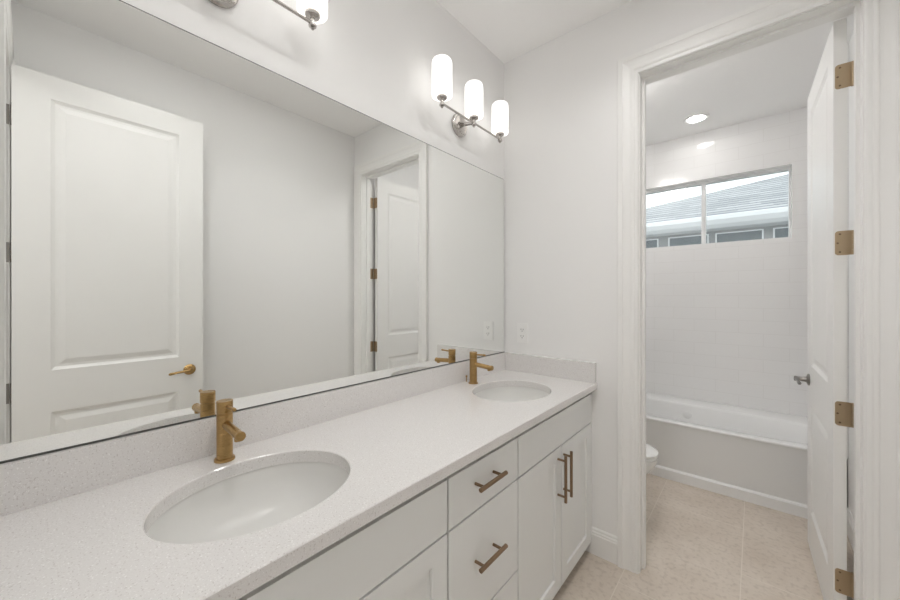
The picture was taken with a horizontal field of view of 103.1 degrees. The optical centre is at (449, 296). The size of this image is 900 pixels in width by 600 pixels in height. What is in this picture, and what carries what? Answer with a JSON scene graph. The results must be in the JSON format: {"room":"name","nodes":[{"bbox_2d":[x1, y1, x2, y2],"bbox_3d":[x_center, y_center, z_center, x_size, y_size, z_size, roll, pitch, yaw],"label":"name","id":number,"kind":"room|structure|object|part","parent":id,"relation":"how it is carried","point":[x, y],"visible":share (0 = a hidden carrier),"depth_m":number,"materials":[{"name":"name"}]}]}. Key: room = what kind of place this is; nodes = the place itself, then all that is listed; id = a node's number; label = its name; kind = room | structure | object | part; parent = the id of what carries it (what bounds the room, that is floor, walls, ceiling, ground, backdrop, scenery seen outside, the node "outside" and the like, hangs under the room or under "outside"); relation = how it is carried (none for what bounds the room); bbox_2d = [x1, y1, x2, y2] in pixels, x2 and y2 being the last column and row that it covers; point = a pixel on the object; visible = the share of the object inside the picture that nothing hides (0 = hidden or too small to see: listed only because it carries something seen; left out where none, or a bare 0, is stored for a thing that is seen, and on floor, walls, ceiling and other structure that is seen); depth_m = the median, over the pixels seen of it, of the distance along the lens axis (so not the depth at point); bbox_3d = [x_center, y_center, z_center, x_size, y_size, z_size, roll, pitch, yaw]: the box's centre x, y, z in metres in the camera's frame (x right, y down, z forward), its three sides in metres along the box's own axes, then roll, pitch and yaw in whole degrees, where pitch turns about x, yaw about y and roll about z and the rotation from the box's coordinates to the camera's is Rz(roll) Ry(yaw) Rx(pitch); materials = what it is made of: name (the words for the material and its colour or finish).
{"room":"bathroom","nodes":[
{"label":"bathroom","id":0,"kind":"room"},
{"bbox_2d":[121,0,503,179],"bbox_3d":[-0.878,-0.054,0.885,0.150,2.743,3.782,0,0,40],"label":"wall","id":1,"kind":"structure","parent":0,"point":[373,58],"depth_m":1.45,"materials":[{"name":"white paint"}]},
{"bbox_2d":[0,0,504,463],"bbox_3d":[-0.299,-0.189,1.440,0.008,1.051,1.937,0,0,40],"label":"mirror","id":2,"kind":"object","parent":1,"relation":"attached to","point":[188,224],"visible":1,"depth_m":0.98,"materials":[{"name":"white mirror"}]},
{"bbox_2d":[0,352,505,516],"bbox_3d":[-0.294,0.389,1.438,0.020,0.102,1.950,0,0,40],"label":"backsplash","id":3,"kind":"structure","parent":1,"relation":"attached to","point":[26,483],"depth_m":0.94,"materials":[{"name":"stone"}]},
{"bbox_2d":[209,0,327,30],"bbox_3d":[-0.612,-0.947,0.968,0.145,0.240,0.571,0,0,40],"label":"wall lamp","id":4,"kind":"object","parent":1,"relation":"attached to","point":[314,12],"visible":1,"depth_m":1.11,"materials":[{"name":"white glass"}]},
{"bbox_3d":[-0.436,-0.983,1.133,0.091,0.170,0.091,0,0,40],"label":"lamp shade","id":5,"kind":"part","parent":4,"relation":"part of","materials":[{"name":"white glass"}]},
{"bbox_2d":[432,54,507,142],"bbox_3d":[0.099,-0.947,1.803,0.145,0.240,0.571,0,0,40],"label":"wall lamp","id":6,"kind":"object","parent":1,"relation":"attached to","point":[441,64],"visible":1,"depth_m":1.75,"materials":[{"name":"white glass"}]},
{"bbox_3d":[-0.036,-0.983,1.603,0.091,0.170,0.091,0,0,40],"label":"lamp shade","id":7,"kind":"part","parent":6,"relation":"part of","materials":[{"name":"white glass"}]},
{"bbox_3d":[0.089,-0.879,1.812,0.081,0.033,0.052,0,0,40],"label":"bracket arm","id":8,"kind":"part","parent":6,"relation":"part of","materials":[{"name":"silver metal"}]},
{"bbox_3d":[0.120,-0.983,1.786,0.091,0.170,0.091,0,0,40],"label":"lamp shade","id":9,"kind":"part","parent":6,"relation":"part of","materials":[{"name":"white glass"}]},
{"bbox_3d":[0.276,-0.983,1.968,0.091,0.170,0.091,0,0,40],"label":"lamp shade","id":10,"kind":"part","parent":6,"relation":"part of","materials":[{"name":"white glass"}]},
{"bbox_2d":[504,0,766,536],"bbox_3d":[0.966,-0.054,1.722,1.571,2.743,0.115,0,0,40],"label":"wall","id":11,"kind":"structure","parent":0,"point":[561,95],"depth_m":1.90,"materials":[{"name":"white paint"}]},
{"bbox_2d":[517,323,527,342],"bbox_3d":[0.426,0.213,2.102,0.070,0.114,0.008,0,0,40],"label":"wall outlet","id":12,"kind":"object","parent":11,"relation":"attached to","point":[522,328],"visible":1,"depth_m":2.10,"materials":[{"name":"white plastic"}]},
{"bbox_2d":[585,526,617,564],"bbox_3d":[0.753,1.251,1.819,0.196,0.132,0.014,0,0,40],"label":"baseboard","id":13,"kind":"structure","parent":11,"relation":"attached to","point":[604,545],"depth_m":1.79,"materials":[{"name":"white paint"}]},
{"bbox_2d":[618,0,899,599],"bbox_3d":[1.208,0.082,1.516,0.892,2.471,0.159,0,0,40],"label":"door frame","id":14,"kind":"structure","parent":11,"relation":"attached to","point":[882,17],"depth_m":1.28,"materials":[{"name":"white paint"}]},
{"bbox_2d":[794,17,853,599],"bbox_3d":[1.696,0.124,1.619,0.155,2.361,0.735,0,0,39],"label":"door","id":15,"kind":"structure","parent":11,"relation":"in","point":[830,242],"depth_m":1.42,"materials":[{"name":"white paint"}]},
{"bbox_3d":[1.799,0.435,1.849,0.020,0.024,0.109,0,0,39],"label":"lever","id":16,"kind":"part","parent":15,"relation":"part of","materials":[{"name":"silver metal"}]},
{"bbox_3d":[1.848,0.432,1.880,0.060,0.062,0.062,0,0,39],"label":"handle","id":17,"kind":"part","parent":15,"relation":"part of","materials":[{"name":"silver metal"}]},
{"bbox_2d":[436,0,853,145],"bbox_3d":[0.405,-1.476,1.063,1.871,0.100,5.717,0,0,40],"label":"ceiling","id":18,"kind":"structure","parent":0,"point":[775,77],"depth_m":2.21,"materials":[{"name":"white paint"}]},
{"bbox_2d":[683,113,709,123],"bbox_3d":[1.969,-1.421,2.858,0.176,0.010,0.176,0,0,40],"label":"recessed light","id":19,"kind":"object","parent":18,"relation":"in","point":[700,117],"visible":1,"depth_m":2.85,"materials":[{"name":"white plastic"}]},
{"bbox_2d":[553,474,853,599],"bbox_3d":[0.405,1.357,1.063,1.871,0.080,5.717,0,0,40],"label":"floor","id":20,"kind":"structure","parent":0,"point":[701,544],"depth_m":1.80,"materials":[{"name":"beige tile"}]},
{"bbox_2d":[238,479,446,599],"bbox_3d":[-0.450,0.895,0.822,0.559,0.843,0.810,0,0,40],"label":"vanity cabinet","id":21,"kind":"object","parent":20,"relation":"on","point":[400,554],"visible":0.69,"depth_m":0.81,"materials":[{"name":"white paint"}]},
{"bbox_2d":[0,352,596,599],"bbox_3d":[-0.091,0.406,1.265,0.554,0.136,1.950,0,0,40],"label":"countertop","id":22,"kind":"structure","parent":21,"relation":"on","point":[75,522],"depth_m":0.84,"materials":[{"name":"stone"}]},
{"bbox_2d":[214,398,245,463],"bbox_3d":[-0.583,0.360,0.943,0.165,0.160,0.049,0,0,40],"label":"faucet","id":23,"kind":"object","parent":22,"relation":"on","point":[226,430],"visible":1,"depth_m":0.95,"materials":[{"name":"gold metal"}]},
{"bbox_3d":[-0.608,0.296,0.965,0.039,0.031,0.039,0,0,40],"label":"handle","id":24,"kind":"part","parent":23,"relation":"part of","materials":[{"name":"gold metal"}]},
{"bbox_3d":[-0.608,0.437,0.965,0.049,0.006,0.049,0,0,40],"label":"plate","id":25,"kind":"part","parent":23,"relation":"part of","materials":[{"name":"gold metal"}]},
{"bbox_3d":[-0.563,0.346,0.926,0.098,0.029,0.022,0,0,40],"label":"spout","id":26,"kind":"part","parent":23,"relation":"part of","materials":[{"name":"gold metal"}]},
{"bbox_3d":[-0.576,0.291,0.937,0.062,0.011,0.010,0,0,40],"label":"lever","id":27,"kind":"part","parent":23,"relation":"part of","materials":[{"name":"gold metal"}]},
{"bbox_2d":[146,462,348,543],"bbox_3d":[-0.438,0.552,0.832,0.368,0.155,0.444,0,0,40],"label":"sink","id":28,"kind":"object","parent":22,"relation":"in","point":[249,502],"visible":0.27,"depth_m":0.94,"materials":[{"name":"white ceramic"}]},
{"bbox_2d":[466,351,493,383],"bbox_3d":[0.144,0.360,1.796,0.165,0.160,0.049,0,0,40],"label":"faucet","id":29,"kind":"object","parent":22,"relation":"on","point":[474,364],"visible":1,"depth_m":1.80,"materials":[{"name":"gold metal"}]},
{"bbox_3d":[0.119,0.296,1.818,0.039,0.031,0.039,0,0,40],"label":"handle","id":30,"kind":"part","parent":29,"relation":"part of","materials":[{"name":"gold metal"}]},
{"bbox_3d":[0.164,0.346,1.779,0.098,0.029,0.022,0,0,40],"label":"spout","id":31,"kind":"part","parent":29,"relation":"part of","materials":[{"name":"gold metal"}]},
{"bbox_2d":[475,387,548,401],"bbox_3d":[0.293,0.552,1.690,0.368,0.155,0.444,0,0,40],"label":"sink","id":32,"kind":"object","parent":22,"relation":"in","point":[501,394],"visible":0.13,"depth_m":1.86,"materials":[{"name":"white ceramic"}]},
{"bbox_3d":[-0.133,0.951,0.841,0.019,0.608,0.363,0,0,40],"label":"door","id":33,"kind":"part","parent":21,"relation":"part of","materials":[{"name":"white paint"}]},
{"bbox_2d":[444,437,517,599],"bbox_3d":[-0.064,0.895,1.275,0.560,0.843,0.380,0,0,40],"label":"base cabinet","id":34,"kind":"object","parent":20,"relation":"on","point":[482,532],"visible":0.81,"depth_m":1.11,"materials":[{"name":"white paint"}]},
{"bbox_3d":[0.110,0.570,1.126,0.019,0.141,0.373,0,0,40],"label":"drawer","id":35,"kind":"part","parent":34,"relation":"part of","materials":[{"name":"white paint"}]},
{"bbox_3d":[0.123,0.793,1.095,0.042,0.013,0.140,0,0,40],"label":"bar pull","id":36,"kind":"part","parent":34,"relation":"part of","materials":[{"name":"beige metal"}]},
{"bbox_3d":[0.123,0.560,1.095,0.042,0.013,0.140,0,0,40],"label":"bar pull","id":37,"kind":"part","parent":34,"relation":"part of","materials":[{"name":"beige metal"}]},
{"bbox_3d":[0.110,1.111,1.126,0.019,0.287,0.373,0,0,40],"label":"drawer","id":38,"kind":"part","parent":34,"relation":"part of","materials":[{"name":"white paint"}]},
{"bbox_2d":[516,393,591,599],"bbox_3d":[0.306,0.895,1.709,0.559,0.843,0.760,0,0,40],"label":"vanity cabinet","id":39,"kind":"object","parent":20,"relation":"on","point":[554,478],"visible":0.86,"depth_m":1.50,"materials":[{"name":"white paint"}]},
{"bbox_3d":[0.354,0.951,1.413,0.019,0.608,0.366,0,0,40],"label":"door","id":40,"kind":"part","parent":39,"relation":"part of","materials":[{"name":"white paint"}]},
{"bbox_3d":[0.474,0.570,1.553,0.019,0.141,0.735,0,0,40],"label":"false drawer","id":41,"kind":"part","parent":39,"relation":"part of","materials":[{"name":"white paint"}]},
{"bbox_3d":[0.474,0.766,1.507,0.041,0.195,0.012,0,0,40],"label":"bar pull","id":42,"kind":"part","parent":39,"relation":"part of","materials":[{"name":"beige metal"}]},
{"bbox_3d":[0.513,0.766,1.552,0.041,0.195,0.012,0,0,40],"label":"bar pull","id":43,"kind":"part","parent":39,"relation":"part of","materials":[{"name":"beige metal"}]},
{"bbox_3d":[0.595,0.951,1.695,0.019,0.608,0.365,0,0,40],"label":"door","id":44,"kind":"part","parent":39,"relation":"part of","materials":[{"name":"white paint"}]},
{"bbox_2d":[646,443,657,474],"bbox_3d":[0.912,0.939,2.284,0.735,0.756,0.444,0,0,40],"label":"toilet","id":45,"kind":"object","parent":20,"relation":"on","point":[651,452],"visible":0.13,"depth_m":2.03,"materials":[{"name":"white ceramic"}]},
{"bbox_3d":[0.992,0.925,2.216,0.519,0.018,0.372,0,0,40],"label":"seat","id":46,"kind":"part","parent":45,"relation":"part of","materials":[{"name":"white plastic"}]},
{"bbox_3d":[0.989,0.902,2.218,0.531,0.023,0.372,0,0,40],"label":"lid","id":47,"kind":"part","parent":45,"relation":"part of","materials":[{"name":"white ceramic"}]},
{"bbox_3d":[0.923,1.126,2.274,0.698,0.382,0.368,0,0,40],"label":"bowl","id":48,"kind":"part","parent":45,"relation":"part of","materials":[{"name":"white ceramic"}]},
{"bbox_2d":[646,392,807,518],"bbox_3d":[1.904,1.109,2.819,1.557,0.416,0.793,0,0,40],"label":"bathtub","id":49,"kind":"object","parent":20,"relation":"on","point":[755,456],"visible":0.53,"depth_m":2.46,"materials":[{"name":"white ceramic"}]},
{"bbox_3d":[1.665,1.118,2.539,1.557,0.398,0.026,0,0,40],"label":"panel","id":50,"kind":"part","parent":49,"relation":"part of","materials":[{"name":"white ceramic"}]},
{"bbox_3d":[1.652,1.279,2.523,1.557,0.076,0.016,0,0,40],"label":"trim","id":51,"kind":"part","parent":49,"relation":"part of","materials":[{"name":"white plastic"}]},
{"bbox_2d":[646,107,807,416],"bbox_3d":[2.210,-0.054,3.182,1.871,2.743,0.150,0,0,40],"label":"wall","id":52,"kind":"structure","parent":0,"point":[727,322],"depth_m":2.96,"materials":[{"name":"white tile"}]},
{"bbox_2d":[646,166,790,248],"bbox_3d":[2.257,-0.737,3.173,1.115,0.563,0.062,0,0,40],"label":"window","id":53,"kind":"structure","parent":52,"relation":"in","point":[702,184],"depth_m":3.12,"materials":[{"name":"white plastic"}]},
{"bbox_2d":[847,31,853,517],"bbox_3d":[1.011,-0.054,0.448,0.150,2.743,5.567,0,0,40],"label":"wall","id":54,"kind":"structure","parent":0,"point":[850,462],"depth_m":1.96,"materials":[{"name":"white paint"}]},
{"bbox_2d":[847,44,848,458],"bbox_3d":[2.500,-0.255,2.317,0.008,2.343,0.790,0,0,40],"label":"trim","id":55,"kind":"structure","parent":54,"relation":"attached to","point":[847,44],"depth_m":2.02,"materials":[{"name":"white wood"}]},
{"bbox_2d":[847,507,853,550],"bbox_3d":[1.925,1.251,1.647,0.014,0.132,0.966,0,0,40],"label":"baseboard","id":56,"kind":"structure","parent":54,"relation":"attached to","point":[850,520],"depth_m":1.92,"materials":[{"name":"white paint"}]},
{"bbox_3d":[11.640,1.642,12.377,32.000,0.050,26.060,0,0,40],"label":"ground","id":57,"kind":"structure","parent":0,"visible":0},
{"bbox_2d":[646,174,787,247],"bbox_3d":[8.765,-1.223,8.540,11.400,5.080,9.630,0,0,40],"label":"house","id":58,"kind":"object","parent":57,"relation":"on","point":[759,209],"visible":0.22,"depth_m":6.36,"materials":[{"name":"grey"}]},
{"bbox_3d":[3.635,-0.518,7.237,0.980,1.170,0.007,0,0,40],"label":"pane","id":59,"kind":"part","parent":58,"relation":"part of","materials":[{"name":"grey glass"}]},
{"bbox_3d":[4.388,-0.518,6.595,0.580,1.170,0.007,0,0,40],"label":"pane","id":60,"kind":"part","parent":58,"relation":"part of","materials":[{"name":"grey glass"}]},
{"bbox_3d":[4.944,-0.518,6.121,0.600,1.170,0.007,0,0,40],"label":"pane","id":61,"kind":"part","parent":58,"relation":"part of","materials":[{"name":"grey glass"}]},
{"bbox_3d":[5.667,-0.518,5.505,0.980,1.170,0.007,0,0,40],"label":"pane","id":62,"kind":"part","parent":58,"relation":"part of","materials":[{"name":"grey glass"}]}
]}

